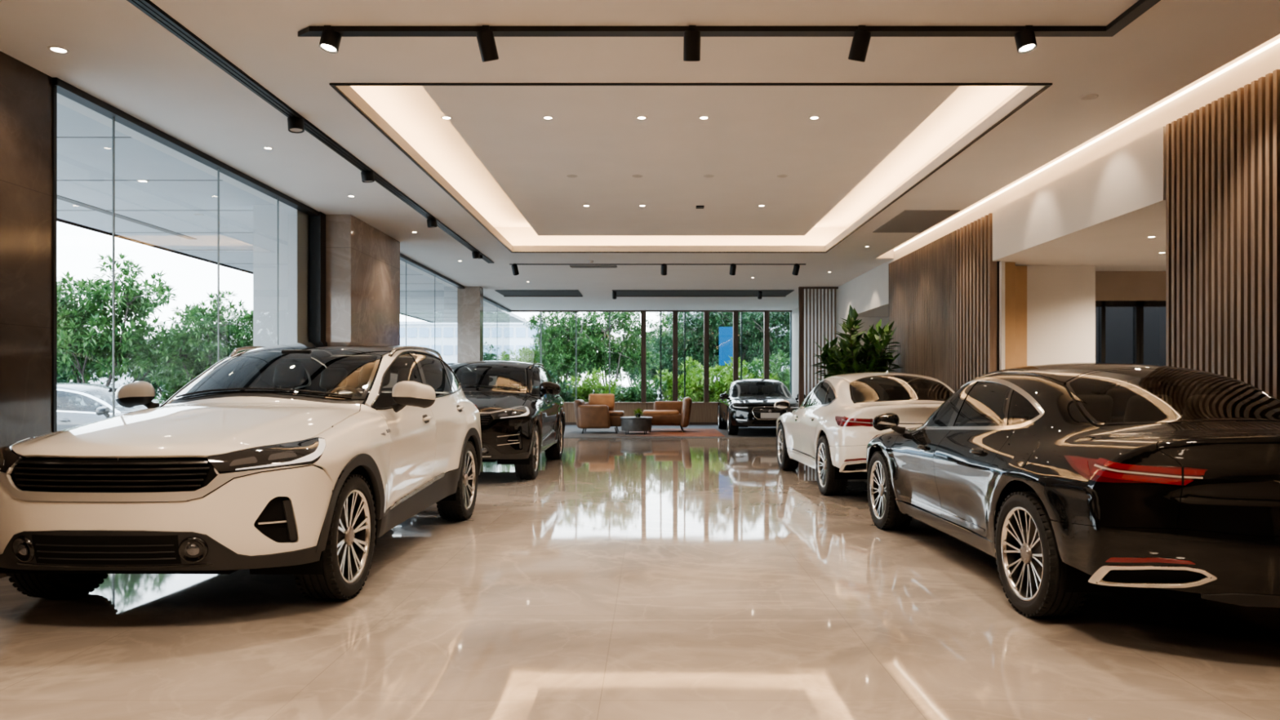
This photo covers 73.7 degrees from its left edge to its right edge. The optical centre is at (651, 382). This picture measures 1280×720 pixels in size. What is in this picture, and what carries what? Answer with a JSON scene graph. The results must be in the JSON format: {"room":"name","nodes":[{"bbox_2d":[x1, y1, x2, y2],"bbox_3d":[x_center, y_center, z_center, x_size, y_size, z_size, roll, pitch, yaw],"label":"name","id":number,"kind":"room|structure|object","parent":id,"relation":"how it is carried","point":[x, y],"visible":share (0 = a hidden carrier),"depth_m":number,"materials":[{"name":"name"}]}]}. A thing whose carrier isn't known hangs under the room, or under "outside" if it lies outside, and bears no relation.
{"room":"car showroom","nodes":[
{"label":"car showroom","id":0,"kind":"room"},
{"bbox_2d":[0,51,52,577],"bbox_3d":[-4.255,-0.425,0.510,0.330,3.310,10.620,0,0,0],"label":"wall","id":1,"kind":"structure","parent":0,"point":[25,91],"depth_m":5.57,"materials":[{"name":"brown stone"}]},
{"bbox_2d":[52,77,325,432],"bbox_3d":[-4.110,-0.425,8.195,0.140,3.310,4.750,0,0,0],"label":"window","id":2,"kind":"structure","parent":1,"relation":"in","point":[317,219],"depth_m":7.37,"materials":[{"name":"black metal"}]},
{"bbox_2d":[57,137,514,317],"bbox_3d":[-6.020,-2.097,16.006,3.160,0.010,26.012,0,0,0],"label":"trim","id":3,"kind":"structure","parent":1,"relation":"attached to","point":[60,197],"depth_m":10.40,"materials":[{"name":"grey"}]},
{"bbox_2d":[253,204,309,346],"bbox_3d":[-4.460,-0.370,10.450,0.520,3.460,0.700,0,0,0],"label":"column","id":4,"kind":"structure","parent":0,"point":[293,224],"depth_m":10.10,"materials":[{"name":"grey"}]},
{"bbox_2d":[325,214,399,392],"bbox_3d":[-4.075,-0.425,11.600,0.690,3.310,2.060,0,0,0],"label":"pillar","id":5,"kind":"structure","parent":0,"point":[362,261],"depth_m":10.91,"materials":[{"name":"brown stone"}]},
{"bbox_2d":[457,286,483,387],"bbox_3d":[-3.975,-0.425,18.675,0.490,3.310,0.350,0,0,0],"label":"pillar","id":6,"kind":"structure","parent":0,"point":[469,299],"depth_m":18.50,"materials":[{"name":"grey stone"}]},
{"bbox_2d":[0,0,1279,322],"bbox_3d":[-1.750,-2.380,11.000,12.000,0.600,38.000,0,0,0],"label":"ceiling","id":7,"kind":"structure","parent":0,"point":[508,165],"depth_m":7.35,"materials":[{"name":"paint"}]},
{"bbox_2d":[46,45,70,53],"bbox_3d":[-3.710,-2.078,5.335,0.120,0.004,0.120,0,0,0],"label":"recessed light","id":8,"kind":"object","parent":7,"relation":"in","point":[60,50],"visible":1,"depth_m":5.33,"materials":[{"name":"white"}]},
{"bbox_2d":[126,0,493,263],"bbox_3d":[-2.790,-2.072,5.150,0.110,0.016,19.300,0,0,0],"label":"track","id":9,"kind":"object","parent":7,"relation":"attached to","point":[148,7],"visible":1,"depth_m":6.06,"materials":[{"name":"black metal"}]},
{"bbox_2d":[287,115,304,133],"bbox_3d":[-2.790,-2.022,6.685,0.127,0.116,0.125,0,0,0],"label":"track spotlight","id":10,"kind":"object","parent":9,"relation":"attached to","point":[295,124],"visible":1,"depth_m":6.64,"materials":[{"name":"black metal"}]},
{"bbox_2d":[360,170,374,182],"bbox_3d":[-2.790,-2.022,8.375,0.128,0.117,0.128,0,0,0],"label":"track spotlight","id":11,"kind":"object","parent":9,"relation":"attached to","point":[367,176],"visible":1,"depth_m":8.33,"materials":[{"name":"black metal"}]},
{"bbox_2d":[426,218,437,227],"bbox_3d":[-2.790,-2.022,10.826,0.128,0.117,0.128,0,0,0],"label":"track spotlight","id":12,"kind":"object","parent":9,"relation":"attached to","point":[432,223],"visible":1,"depth_m":10.78,"materials":[{"name":"black metal"}]},
{"bbox_2d":[494,289,582,297],"bbox_3d":[-2.600,-2.065,19.830,1.880,0.030,1.260,0,0,0],"label":"ceiling slot","id":13,"kind":"object","parent":7,"relation":"attached to","point":[506,293],"visible":1,"depth_m":19.84,"materials":[{"name":"grey"}]},
{"bbox_2d":[569,265,617,267],"bbox_3d":[-1.047,-2.073,15.296,0.840,0.014,0.260,0,0,0],"label":"ceiling vent","id":14,"kind":"object","parent":7,"relation":"in","point":[571,266],"visible":1,"depth_m":15.23,"materials":[{"name":"grey"}]},
{"bbox_2d":[509,263,805,264],"bbox_3d":[0.100,-2.074,14.990,5.200,0.012,0.040,0,0,0],"label":"track","id":15,"kind":"object","parent":7,"relation":"attached to","point":[509,264],"visible":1,"depth_m":14.97,"materials":[{"name":"black metal"}]},
{"bbox_2d":[511,263,519,275],"bbox_3d":[-2.403,-1.979,14.992,0.104,0.202,0.163,0,0,18],"label":"track spotlight","id":16,"kind":"object","parent":15,"relation":"attached to","point":[514,267],"visible":1,"depth_m":14.95,"materials":[{"name":"black metal"}]},
{"bbox_2d":[728,263,736,275],"bbox_3d":[1.419,-1.979,14.992,0.104,0.201,0.162,0,0,-11],"label":"track spotlight","id":17,"kind":"object","parent":15,"relation":"attached to","point":[733,267],"visible":1,"depth_m":14.95,"materials":[{"name":"black metal"}]},
{"bbox_2d":[791,263,799,275],"bbox_3d":[2.530,-1.979,14.992,0.104,0.202,0.164,0,0,-19],"label":"track spotlight","id":18,"kind":"object","parent":15,"relation":"attached to","point":[796,268],"visible":1,"depth_m":14.95,"materials":[{"name":"black metal"}]},
{"bbox_2d":[328,83,1052,253],"bbox_3d":[0.270,-2.076,9.775,5.024,0.016,7.694,0,0,0],"label":"trim","id":19,"kind":"structure","parent":7,"relation":"attached to","point":[332,85],"depth_m":5.94,"materials":[{"name":"black metal"}]},
{"bbox_2d":[612,289,794,297],"bbox_3d":[1.150,-2.065,19.830,4.100,0.030,1.260,0,0,0],"label":"ceiling slot","id":20,"kind":"object","parent":7,"relation":"attached to","point":[620,293],"visible":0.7,"depth_m":19.84,"materials":[{"name":"grey"}]},
{"bbox_2d":[297,0,1160,36],"bbox_3d":[0.315,-2.065,4.030,4.830,0.030,2.060,0,0,0],"label":"track","id":21,"kind":"object","parent":7,"relation":"attached to","point":[1140,7],"visible":1,"depth_m":4.99,"materials":[{"name":"black metal"}]},
{"bbox_2d":[319,25,341,53],"bbox_3d":[-1.892,-2.014,5.019,0.108,0.131,0.127,0,0,44],"label":"track spotlight","id":22,"kind":"object","parent":21,"relation":"attached to","point":[330,41],"visible":1,"depth_m":4.98,"materials":[{"name":"black metal"}]},
{"bbox_2d":[475,25,498,62],"bbox_3d":[-0.968,-1.983,5.022,0.100,0.195,0.154,0,0,23],"label":"track spotlight","id":23,"kind":"object","parent":21,"relation":"attached to","point":[486,39],"visible":1,"depth_m":4.98,"materials":[{"name":"black metal"}]},
{"bbox_2d":[683,25,700,61],"bbox_3d":[0.235,-1.983,5.022,0.100,0.194,0.150,0,0,0],"label":"track spotlight","id":24,"kind":"object","parent":21,"relation":"attached to","point":[691,39],"visible":1,"depth_m":4.98,"materials":[{"name":"black metal"}]},
{"bbox_2d":[848,25,871,62],"bbox_3d":[1.222,-1.983,5.022,0.100,0.195,0.154,0,0,-23],"label":"track spotlight","id":25,"kind":"object","parent":21,"relation":"attached to","point":[861,38],"visible":0.99,"depth_m":4.98,"materials":[{"name":"black metal"}]},
{"bbox_2d":[1013,25,1036,53],"bbox_3d":[2.198,-2.015,5.019,0.118,0.131,0.121,0,0,0],"label":"track spotlight","id":26,"kind":"object","parent":21,"relation":"attached to","point":[1025,40],"visible":1,"depth_m":4.98,"materials":[{"name":"black metal"}]},
{"bbox_2d":[872,209,959,232],"bbox_3d":[3.385,-2.076,11.050,0.670,0.008,1.500,0,0,0],"label":"panel","id":27,"kind":"object","parent":7,"relation":"attached to","point":[908,220],"visible":1,"depth_m":10.94,"materials":[{"name":"grey"}]},
{"bbox_2d":[1080,93,1098,100],"bbox_3d":[3.187,-2.078,6.217,0.120,0.004,0.120,0,0,0],"label":"recessed light","id":28,"kind":"object","parent":7,"relation":"in","point":[1091,96],"visible":1,"depth_m":6.21,"materials":[{"name":"grey"}]},
{"bbox_2d":[0,437,1279,719],"bbox_3d":[2.200,1.290,10.000,13.600,0.120,29.600,0,0,0],"label":"floor","id":29,"kind":"structure","parent":0,"point":[631,578],"depth_m":4.31,"materials":[{"name":"tile"}]},
{"bbox_2d":[0,342,482,599],"bbox_3d":[-2.523,0.448,6.343,2.181,1.564,4.656,0,0,6],"label":"car","id":30,"kind":"object","parent":29,"relation":"on","point":[260,463],"visible":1,"depth_m":4.48,"materials":[{"name":"white paint"}]},
{"bbox_2d":[12,535,35,562],"bbox_3d":[-3.018,0.799,4.095,0.128,0.129,0.043,0,0,19],"label":"fog light","id":31,"kind":"object","parent":30,"relation":"on","point":[23,546],"depth_m":4.09,"materials":[{"name":"grey"}]},
{"bbox_2d":[12,459,217,492],"bbox_3d":[-2.605,0.446,4.096,1.019,0.150,0.093,0,0,1],"label":"grille","id":32,"kind":"object","parent":30,"relation":"attached to","point":[39,475],"depth_m":4.07,"materials":[{"name":"black"}]},
{"bbox_2d":[11,396,359,457],"bbox_3d":[-2.591,0.228,4.872,1.511,0.276,1.594,0,0,1],"label":"hood","id":33,"kind":"object","parent":30,"relation":"attached to","point":[203,427],"depth_m":4.50,"materials":[{"name":"white paint"}]},
{"bbox_2d":[178,536,208,562],"bbox_3d":[-2.193,0.799,4.079,0.128,0.129,0.043,0,0,-17],"label":"fog light","id":34,"kind":"object","parent":30,"relation":"on","point":[191,548],"depth_m":4.08,"materials":[{"name":"grey"}]},
{"bbox_2d":[253,496,297,542],"bbox_3d":[-1.881,0.689,4.272,0.216,0.248,0.022,0,0,-41],"label":"vent","id":35,"kind":"object","parent":30,"relation":"attached to","point":[275,521],"depth_m":4.27,"materials":[{"name":"grey plastic"}]},
{"bbox_2d":[235,438,325,470],"bbox_3d":[-1.839,0.364,4.360,0.154,0.126,0.549,0,0,25],"label":"light","id":36,"kind":"object","parent":30,"relation":"on","point":[258,454],"depth_m":4.32,"materials":[{"name":"white"}]},
{"bbox_2d":[281,349,311,359],"bbox_3d":[-2.566,-0.203,6.155,0.213,0.065,0.030,0,0,1],"label":"rearview mirror","id":37,"kind":"object","parent":30,"relation":"attached to","point":[286,354],"depth_m":6.14,"materials":[{"name":"black plastic"}]},
{"bbox_2d":[400,253,464,354],"bbox_3d":[-4.115,-0.425,15.565,0.110,3.310,5.870,0,0,0],"label":"window","id":38,"kind":"structure","parent":29,"relation":"on","point":[403,258],"depth_m":15.61,"materials":[{"name":"black metal"}]},
{"bbox_2d":[435,360,565,479],"bbox_3d":[-2.349,0.448,12.348,2.248,1.564,4.648,0,0,5],"label":"car","id":39,"kind":"object","parent":29,"relation":"on","point":[518,424],"visible":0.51,"depth_m":11.33,"materials":[{"name":"black"}]},
{"bbox_2d":[476,365,492,370],"bbox_3d":[-2.391,-0.203,12.155,0.220,0.065,0.030,0,0,0],"label":"rearview mirror","id":40,"kind":"object","parent":39,"relation":"attached to","point":[478,367],"depth_m":12.14,"materials":[{"name":"black plastic"}]},
{"bbox_2d":[444,389,526,412],"bbox_3d":[-2.400,0.228,10.872,1.558,0.276,1.594,0,0,0],"label":"hood","id":41,"kind":"object","parent":39,"relation":"attached to","point":[486,400],"depth_m":10.79,"materials":[{"name":"black paint"}]},
{"bbox_2d":[481,444,489,455],"bbox_3d":[-1.981,0.799,10.084,0.132,0.129,0.043,0,0,-17],"label":"fog light","id":42,"kind":"object","parent":39,"relation":"on","point":[485,448],"depth_m":10.09,"materials":[{"name":"grey"}]},
{"bbox_2d":[480,413,493,426],"bbox_3d":[-2.406,0.446,10.096,1.051,0.150,0.093,0,0,0],"label":"grille","id":43,"kind":"object","parent":39,"relation":"attached to","point":[486,420],"depth_m":10.11,"materials":[{"name":"black"}]},
{"bbox_2d":[506,429,521,448],"bbox_3d":[-1.661,0.689,10.281,0.220,0.248,0.022,0,0,-41],"label":"vent","id":44,"kind":"object","parent":39,"relation":"attached to","point":[513,436],"depth_m":10.27,"materials":[{"name":"black"}]},
{"bbox_2d":[502,406,529,417],"bbox_3d":[-1.620,0.364,10.367,0.158,0.126,0.552,0,0,25],"label":"light","id":45,"kind":"object","parent":39,"relation":"on","point":[507,411],"depth_m":10.32,"materials":[{"name":"white"}]},
{"bbox_2d":[563,424,777,437],"bbox_3d":[0.075,1.224,21.740,7.350,0.012,5.680,0,0,0],"label":"carpet","id":46,"kind":"object","parent":29,"relation":"on","point":[571,430],"visible":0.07,"depth_m":21.20,"materials":[{"name":"carpet"}]},
{"bbox_2d":[573,399,624,433],"bbox_3d":[-1.273,0.820,20.750,1.187,0.804,1.080,0,0,0],"label":"armchair","id":47,"kind":"object","parent":46,"relation":"on","point":[587,416],"visible":0.94,"depth_m":20.22,"materials":[{"name":"brown leather"}]},
{"bbox_2d":[588,393,614,408],"bbox_3d":[-1.240,0.465,21.016,0.640,0.370,0.205,0,0,0],"label":"cushion","id":48,"kind":"object","parent":47,"relation":"on","point":[608,399],"visible":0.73,"depth_m":20.95,"materials":[{"name":"brown leather"}]},
{"bbox_2d":[608,410,624,416],"bbox_3d":[-1.120,0.758,20.750,0.880,0.120,0.700,0,0,0],"label":"seat cushion","id":49,"kind":"object","parent":47,"relation":"on","point":[611,413],"depth_m":20.41,"materials":[{"name":"beige leather"}]},
{"bbox_2d":[616,428,724,436],"bbox_3d":[0.425,1.214,20.775,2.450,0.008,3.050,0,0,0],"label":"rug","id":50,"kind":"object","parent":46,"relation":"on","point":[654,432],"visible":0.86,"depth_m":20.38,"materials":[{"name":"carpet"}]},
{"bbox_2d":[620,416,652,434],"bbox_3d":[-0.370,1.015,20.150,0.770,0.393,0.770,0,0,0],"label":"coffee table","id":51,"kind":"object","parent":50,"relation":"on","point":[628,423],"visible":0.99,"depth_m":19.86,"materials":[{"name":"metal"}]},
{"bbox_2d":[643,396,692,432],"bbox_3d":[0.376,0.792,21.120,1.192,0.844,1.040,0,0,0],"label":"armchair","id":52,"kind":"object","parent":50,"relation":"on","point":[664,412],"visible":0.91,"depth_m":20.75,"materials":[{"name":"brown leather"}]},
{"bbox_2d":[643,409,679,415],"bbox_3d":[0.220,0.750,21.100,0.880,0.120,0.700,0,0,0],"label":"seat cushion","id":53,"kind":"object","parent":52,"relation":"on","point":[646,412],"depth_m":20.75,"materials":[{"name":"beige leather"}]},
{"bbox_2d":[717,378,805,435],"bbox_3d":[2.675,0.559,21.171,2.034,1.318,4.567,0,0,3],"label":"car","id":54,"kind":"object","parent":46,"relation":"on","point":[745,402],"visible":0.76,"depth_m":19.71,"materials":[{"name":"black"}]},
{"bbox_2d":[736,397,796,407],"bbox_3d":[2.620,0.452,19.545,1.362,0.211,1.107,0,0,0],"label":"hood","id":55,"kind":"object","parent":54,"relation":"attached to","point":[740,402],"depth_m":19.32,"materials":[{"name":"black paint"}]},
{"bbox_2d":[752,407,786,418],"bbox_3d":[2.620,0.691,18.989,0.767,0.261,0.086,0,0,0],"label":"grille","id":56,"kind":"object","parent":54,"relation":"attached to","point":[757,412],"depth_m":18.96,"materials":[{"name":"black"}]},
{"bbox_2d":[798,286,838,407],"bbox_3d":[3.650,-0.425,18.600,0.900,3.310,0.100,0,0,0],"label":"screen","id":57,"kind":"object","parent":29,"relation":"on","point":[801,289],"visible":0.48,"depth_m":18.57,"materials":[{"name":"wood"}]},
{"bbox_2d":[812,304,902,380],"bbox_3d":[3.248,0.004,13.422,1.470,2.451,1.474,0,0,0],"label":"potted plant","id":58,"kind":"object","parent":29,"relation":"on","point":[846,360],"visible":0.49,"depth_m":13.26,"materials":[{"name":"green plant"}]},
{"bbox_2d":[773,370,995,494],"bbox_3d":[2.674,0.544,10.570,2.097,1.372,4.679,0,0,2],"label":"car","id":59,"kind":"object","parent":29,"relation":"on","point":[830,433],"visible":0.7,"depth_m":9.32,"materials":[{"name":"white paint"}]},
{"bbox_2d":[775,401,788,408],"bbox_3d":[1.764,0.305,11.544,0.188,0.090,0.003,0,0,-11],"label":"mirror","id":60,"kind":"object","parent":59,"relation":"on","point":[778,404],"depth_m":11.54,"materials":[{"name":"white"}]},
{"bbox_2d":[835,416,873,426],"bbox_3d":[2.089,0.398,8.735,0.347,0.108,0.607,0,0,0],"label":"tail light","id":61,"kind":"object","parent":59,"relation":"attached to","point":[840,421],"depth_m":8.59,"materials":[{"name":"red"}]},
{"bbox_2d":[866,362,1279,617],"bbox_3d":[2.761,0.551,5.730,2.097,1.359,4.679,0,0,2],"label":"car","id":62,"kind":"object","parent":29,"relation":"on","point":[1111,477],"visible":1,"depth_m":4.26,"materials":[{"name":"black"}]},
{"bbox_2d":[876,415,898,426],"bbox_3d":[1.853,0.305,6.706,0.188,0.090,0.003,0,0,-11],"label":"mirror","id":63,"kind":"object","parent":62,"relation":"on","point":[882,420],"depth_m":6.70,"materials":[{"name":"black"}]},
{"bbox_2d":[909,422,1004,428],"bbox_3d":[2.775,0.441,7.421,1.404,0.217,1.141,0,0,-2],"label":"window trim","id":64,"kind":"structure","parent":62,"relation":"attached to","point":[937,424],"depth_m":7.08,"materials":[{"name":"silver metal"}]},
{"bbox_2d":[1064,455,1207,485],"bbox_3d":[2.173,0.398,3.896,0.346,0.108,0.608,0,0,0],"label":"tail light","id":65,"kind":"object","parent":62,"relation":"attached to","point":[1086,470],"depth_m":3.75,"materials":[{"name":"red"}]},
{"bbox_2d":[564,402,717,422],"bbox_3d":[-0.035,0.902,24.680,8.170,0.655,0.280,0,0,0],"label":"wall","id":66,"kind":"structure","parent":0,"point":[700,411],"depth_m":24.62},
{"bbox_2d":[483,296,511,312],"bbox_3d":[-4.115,-0.425,21.775,0.110,3.310,5.850,0,0,0],"label":"window","id":67,"kind":"structure","parent":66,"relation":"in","point":[485,299],"depth_m":22.35,"materials":[{"name":"black metal"}]},
{"bbox_2d":[565,422,717,424],"bbox_3d":[-0.035,1.190,24.615,8.170,0.080,0.030,0,0,0],"label":"baseboard","id":68,"kind":"structure","parent":66,"relation":"attached to","point":[566,423],"depth_m":24.60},
{"bbox_2d":[511,310,791,402],"bbox_3d":[0.093,-0.735,24.695,8.426,2.690,0.190,0,0,0],"label":"window","id":69,"kind":"structure","parent":66,"relation":"in","point":[706,313],"depth_m":24.60,"materials":[{"name":"black metal"}]},
{"bbox_2d":[973,446,983,457],"bbox_3d":[1.979,0.422,5.168,0.030,0.065,0.109,0,0,-2],"label":"door handle","id":70,"kind":"object","parent":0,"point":[977,449],"depth_m":5.14,"materials":[{"name":"black"}]},
{"bbox_2d":[855,211,1165,372],"bbox_3d":[6.650,-0.060,12.050,4.900,2.820,11.300,0,0,0],"label":"wall","id":71,"kind":"structure","parent":0,"point":[1061,280],"depth_m":10.20,"materials":[{"name":"white paint"}]},
{"bbox_2d":[791,34,1279,400],"bbox_3d":[4.125,-0.670,10.000,0.150,3.800,29.600,0,0,0],"label":"wall","id":72,"kind":"structure","parent":0,"point":[868,292],"depth_m":8.70,"materials":[{"name":"white paint"}]},
{"bbox_2d":[888,213,999,391],"bbox_3d":[3.990,-0.370,12.060,0.120,3.200,4.280,0,0,0],"label":"cladding","id":73,"kind":"object","parent":72,"relation":"attached to","point":[944,294],"visible":0.57,"depth_m":11.27,"materials":[{"name":"brown"}]},
{"bbox_2d":[999,261,1004,370],"bbox_3d":[4.059,-0.085,9.890,0.042,2.630,0.060,0,0,0],"label":"trim","id":74,"kind":"structure","parent":72,"relation":"attached to","point":[1002,264],"depth_m":9.86,"materials":[{"name":"white paint"}]},
{"bbox_2d":[1004,262,1015,422],"bbox_3d":[4.143,-0.080,9.890,0.125,2.620,0.020,0,0,0],"label":"trim","id":75,"kind":"structure","parent":72,"relation":"attached to","point":[1010,267],"depth_m":9.88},
{"bbox_2d":[1015,266,1026,422],"bbox_3d":[4.338,-0.080,10.185,0.265,2.620,0.030,0,0,0],"label":"trim","id":76,"kind":"structure","parent":72,"relation":"attached to","point":[1020,271],"depth_m":10.17,"materials":[{"name":"paint"}]},
{"bbox_2d":[992,126,1165,261],"bbox_3d":[3.990,-1.685,8.205,0.120,0.570,3.290,0,0,0],"label":"wall","id":77,"kind":"structure","parent":72,"relation":"attached to","point":[1129,180],"depth_m":7.71,"materials":[{"name":"white paint"}]},
{"bbox_2d":[893,38,1279,250],"bbox_3d":[4.044,-2.204,4.875,0.012,0.017,18.750,0,0,0],"label":"light strip","id":78,"kind":"object","parent":72,"relation":"attached to","point":[1277,41],"visible":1,"depth_m":7.24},
{"bbox_2d":[1165,69,1279,399],"bbox_3d":[3.990,-0.370,3.875,0.120,3.200,5.350,0,0,0],"label":"cladding","id":79,"kind":"object","parent":72,"relation":"attached to","point":[1223,156],"visible":0.63,"depth_m":5.85,"materials":[{"name":"brown"}]},
{"bbox_2d":[1095,271,1165,301],"bbox_3d":[7.150,-1.215,10.825,3.700,0.370,0.150,0,0,0],"label":"wall alcove header","id":80,"kind":"structure","parent":0,"point":[1110,286],"depth_m":10.75,"materials":[{"name":"wood"}]},
{"bbox_2d":[1095,301,1165,365],"bbox_3d":[7.150,0.100,10.820,3.700,2.260,0.080,0,0,0],"label":"door","id":81,"kind":"structure","parent":80,"relation":"in","point":[1126,331],"depth_m":10.82,"materials":[{"name":"black"}]},
{"label":"outside","id":82,"kind":"structure","parent":0,"visible":0},
{"bbox_2d":[69,386,717,409],"bbox_3d":[0.000,1.545,110.000,280.000,0.370,300.000,0,0,0],"label":"ground","id":83,"kind":"structure","parent":82,"point":[82,402],"depth_m":59.09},
{"bbox_2d":[57,368,93,405],"bbox_3d":[-16.453,0.326,22.658,2.620,2.619,2.637,0,0,6],"label":"shrub","id":84,"kind":"object","parent":83,"relation":"on","point":[64,380],"visible":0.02,"depth_m":23.11,"materials":[{"name":"green plant"}]},
{"bbox_2d":[57,293,128,386],"bbox_3d":[-17.691,-0.761,24.488,3.839,4.544,4.384,0,0,22],"label":"tree","id":85,"kind":"object","parent":83,"relation":"on","point":[104,375],"visible":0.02,"depth_m":24.85,"materials":[{"name":"green plant"}]},
{"bbox_2d":[57,382,146,431],"bbox_3d":[-9.579,0.681,14.258,4.679,1.359,2.097,0,0,3],"label":"car","id":86,"kind":"object","parent":83,"relation":"on","point":[68,416],"visible":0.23,"depth_m":13.72,"materials":[{"name":"white"}]},
{"bbox_2d":[57,253,185,406],"bbox_3d":[-13.015,-0.724,20.065,4.036,4.629,3.798,0,0,-23],"label":"tree","id":87,"kind":"object","parent":83,"relation":"on","point":[82,352],"visible":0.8,"depth_m":19.57,"materials":[{"name":"green plant"}]},
{"bbox_2d":[70,338,252,399],"bbox_3d":[-46.000,-1.090,76.000,32.600,4.900,12.600,0,0,0],"label":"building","id":88,"kind":"structure","parent":83,"relation":"on","point":[118,384],"depth_m":70.00,"materials":[{"name":"grey"}]},
{"bbox_2d":[121,317,229,399],"bbox_3d":[-14.331,-0.275,25.871,3.364,3.487,2.946,0,0,-3],"label":"tree","id":89,"kind":"object","parent":83,"relation":"on","point":[155,386],"visible":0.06,"depth_m":25.37,"materials":[{"name":"green plant"}]},
{"bbox_2d":[146,351,211,405],"bbox_3d":[-12.363,0.326,23.526,2.637,2.619,2.620,0,0,-2],"label":"shrub","id":90,"kind":"object","parent":83,"relation":"on","point":[173,389],"visible":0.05,"depth_m":22.70,"materials":[{"name":"green plant"}]},
{"bbox_2d":[148,289,253,386],"bbox_3d":[-10.451,-0.386,20.581,3.098,3.775,3.291,0,0,-30],"label":"tree","id":91,"kind":"object","parent":83,"relation":"on","point":[234,331],"visible":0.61,"depth_m":19.92,"materials":[{"name":"green plant"}]},
{"bbox_2d":[400,321,547,387],"bbox_3d":[-22.600,-2.590,98.000,21.400,7.900,12.600,0,0,0],"label":"sky","id":92,"kind":"structure","parent":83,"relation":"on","point":[504,335],"depth_m":91.99,"materials":[{"name":"white"}]},
{"bbox_2d":[483,341,518,387],"bbox_3d":[-6.721,-0.129,35.057,3.058,3.170,2.678,0,0,-40],"label":"tree","id":93,"kind":"object","parent":83,"relation":"on","point":[486,357],"visible":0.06,"depth_m":34.87,"materials":[{"name":"green plant"}]},
{"bbox_2d":[498,339,565,387],"bbox_3d":[-4.631,-0.141,33.535,2.655,3.236,2.821,0,0,38],"label":"tree","id":94,"kind":"object","parent":83,"relation":"on","point":[526,354],"visible":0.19,"depth_m":33.01,"materials":[{"name":"green plant"}]},
{"bbox_2d":[522,369,577,402],"bbox_3d":[-3.364,0.560,28.121,2.009,2.008,2.022,0,0,6],"label":"shrub","id":95,"kind":"object","parent":83,"relation":"on","point":[565,394],"visible":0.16,"depth_m":27.68,"materials":[{"name":"green plant"}]},
{"bbox_2d":[520,311,616,386],"bbox_3d":[-3.257,-0.852,32.629,3.576,4.639,3.587,0,0,-42],"label":"tree","id":96,"kind":"object","parent":83,"relation":"on","point":[554,360],"visible":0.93,"depth_m":31.75,"materials":[{"name":"green plant"}]},
{"bbox_2d":[561,367,622,402],"bbox_3d":[-2.012,0.527,28.670,2.110,2.096,2.096,0,0,21],"label":"shrub","id":97,"kind":"object","parent":83,"relation":"on","point":[584,390],"visible":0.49,"depth_m":28.36,"materials":[{"name":"green plant"}]},
{"bbox_2d":[560,311,662,391],"bbox_3d":[-1.838,-0.980,33.542,3.798,4.912,3.787,0,0,-44],"label":"tree","id":98,"kind":"object","parent":83,"relation":"on","point":[625,353],"visible":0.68,"depth_m":32.91,"materials":[{"name":"green plant"}]},
{"bbox_2d":[610,372,668,402],"bbox_3d":[-0.389,0.594,28.118,1.921,1.921,1.934,0,0,37],"label":"shrub","id":99,"kind":"object","parent":83,"relation":"on","point":[633,394],"visible":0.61,"depth_m":27.78,"materials":[{"name":"green plant"}]},
{"bbox_2d":[607,316,678,387],"bbox_3d":[-0.609,-0.980,44.029,4.241,5.019,4.842,0,0,33],"label":"tree","id":100,"kind":"object","parent":83,"relation":"on","point":[625,374],"visible":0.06,"depth_m":43.62,"materials":[{"name":"green plant"}]},
{"bbox_2d":[630,320,703,400],"bbox_3d":[0.741,-0.615,37.921,3.571,4.226,4.078,0,0,-1],"label":"tree","id":101,"kind":"object","parent":83,"relation":"on","point":[664,351],"visible":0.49,"depth_m":37.48,"materials":[{"name":"green plant"}]},
{"bbox_2d":[639,311,696,361],"bbox_3d":[1.256,-1.397,49.840,4.483,5.799,4.471,0,0,10],"label":"tree","id":102,"kind":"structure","parent":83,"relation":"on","point":[665,326],"depth_m":49.60,"materials":[{"name":"white"}]},
{"bbox_2d":[650,356,729,402],"bbox_3d":[1.372,0.359,28.658,2.533,2.532,2.550,0,0,-38],"label":"shrub","id":103,"kind":"object","parent":83,"relation":"on","point":[694,383],"visible":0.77,"depth_m":28.30,"materials":[{"name":"green plant"}]},
{"bbox_2d":[666,311,761,380],"bbox_3d":[2.928,-1.493,38.464,4.628,6.004,4.642,0,0,18],"label":"tree","id":104,"kind":"object","parent":83,"relation":"on","point":[714,321],"visible":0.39,"depth_m":37.52,"materials":[{"name":"green plant"}]},
{"bbox_2d":[719,326,733,365],"bbox_3d":[3.050,-0.440,34.500,0.680,3.600,0.120,0,0,0],"label":"sign","id":105,"kind":"object","parent":83,"relation":"on","point":[726,333],"visible":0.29,"depth_m":34.44,"materials":[{"name":"blue"}]},
{"bbox_2d":[665,311,790,381],"bbox_3d":[13.000,-3.290,101.000,22.600,9.300,12.600,0,0,0],"label":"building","id":106,"kind":"structure","parent":83,"relation":"on","point":[668,313],"depth_m":95.00,"materials":[{"name":"grey"}]},
{"bbox_2d":[709,356,778,402],"bbox_3d":[2.957,0.359,28.232,2.550,2.532,2.533,0,0,-22],"label":"shrub","id":107,"kind":"object","parent":83,"relation":"on","point":[722,386],"visible":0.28,"depth_m":27.93,"materials":[{"name":"green plant"}]},
{"bbox_2d":[726,311,790,371],"bbox_3d":[5.523,-1.429,36.346,4.523,5.868,4.536,0,0,-34],"label":"tree","id":108,"kind":"object","parent":83,"relation":"on","point":[782,342],"visible":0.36,"depth_m":35.66,"materials":[{"name":"green plant"}]},
{"bbox_2d":[742,348,790,392],"bbox_3d":[4.313,0.259,28.976,2.795,2.794,2.813,0,0,-7],"label":"shrub","id":109,"kind":"object","parent":83,"relation":"on","point":[784,376],"visible":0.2,"depth_m":28.55,"materials":[{"name":"green plant"}]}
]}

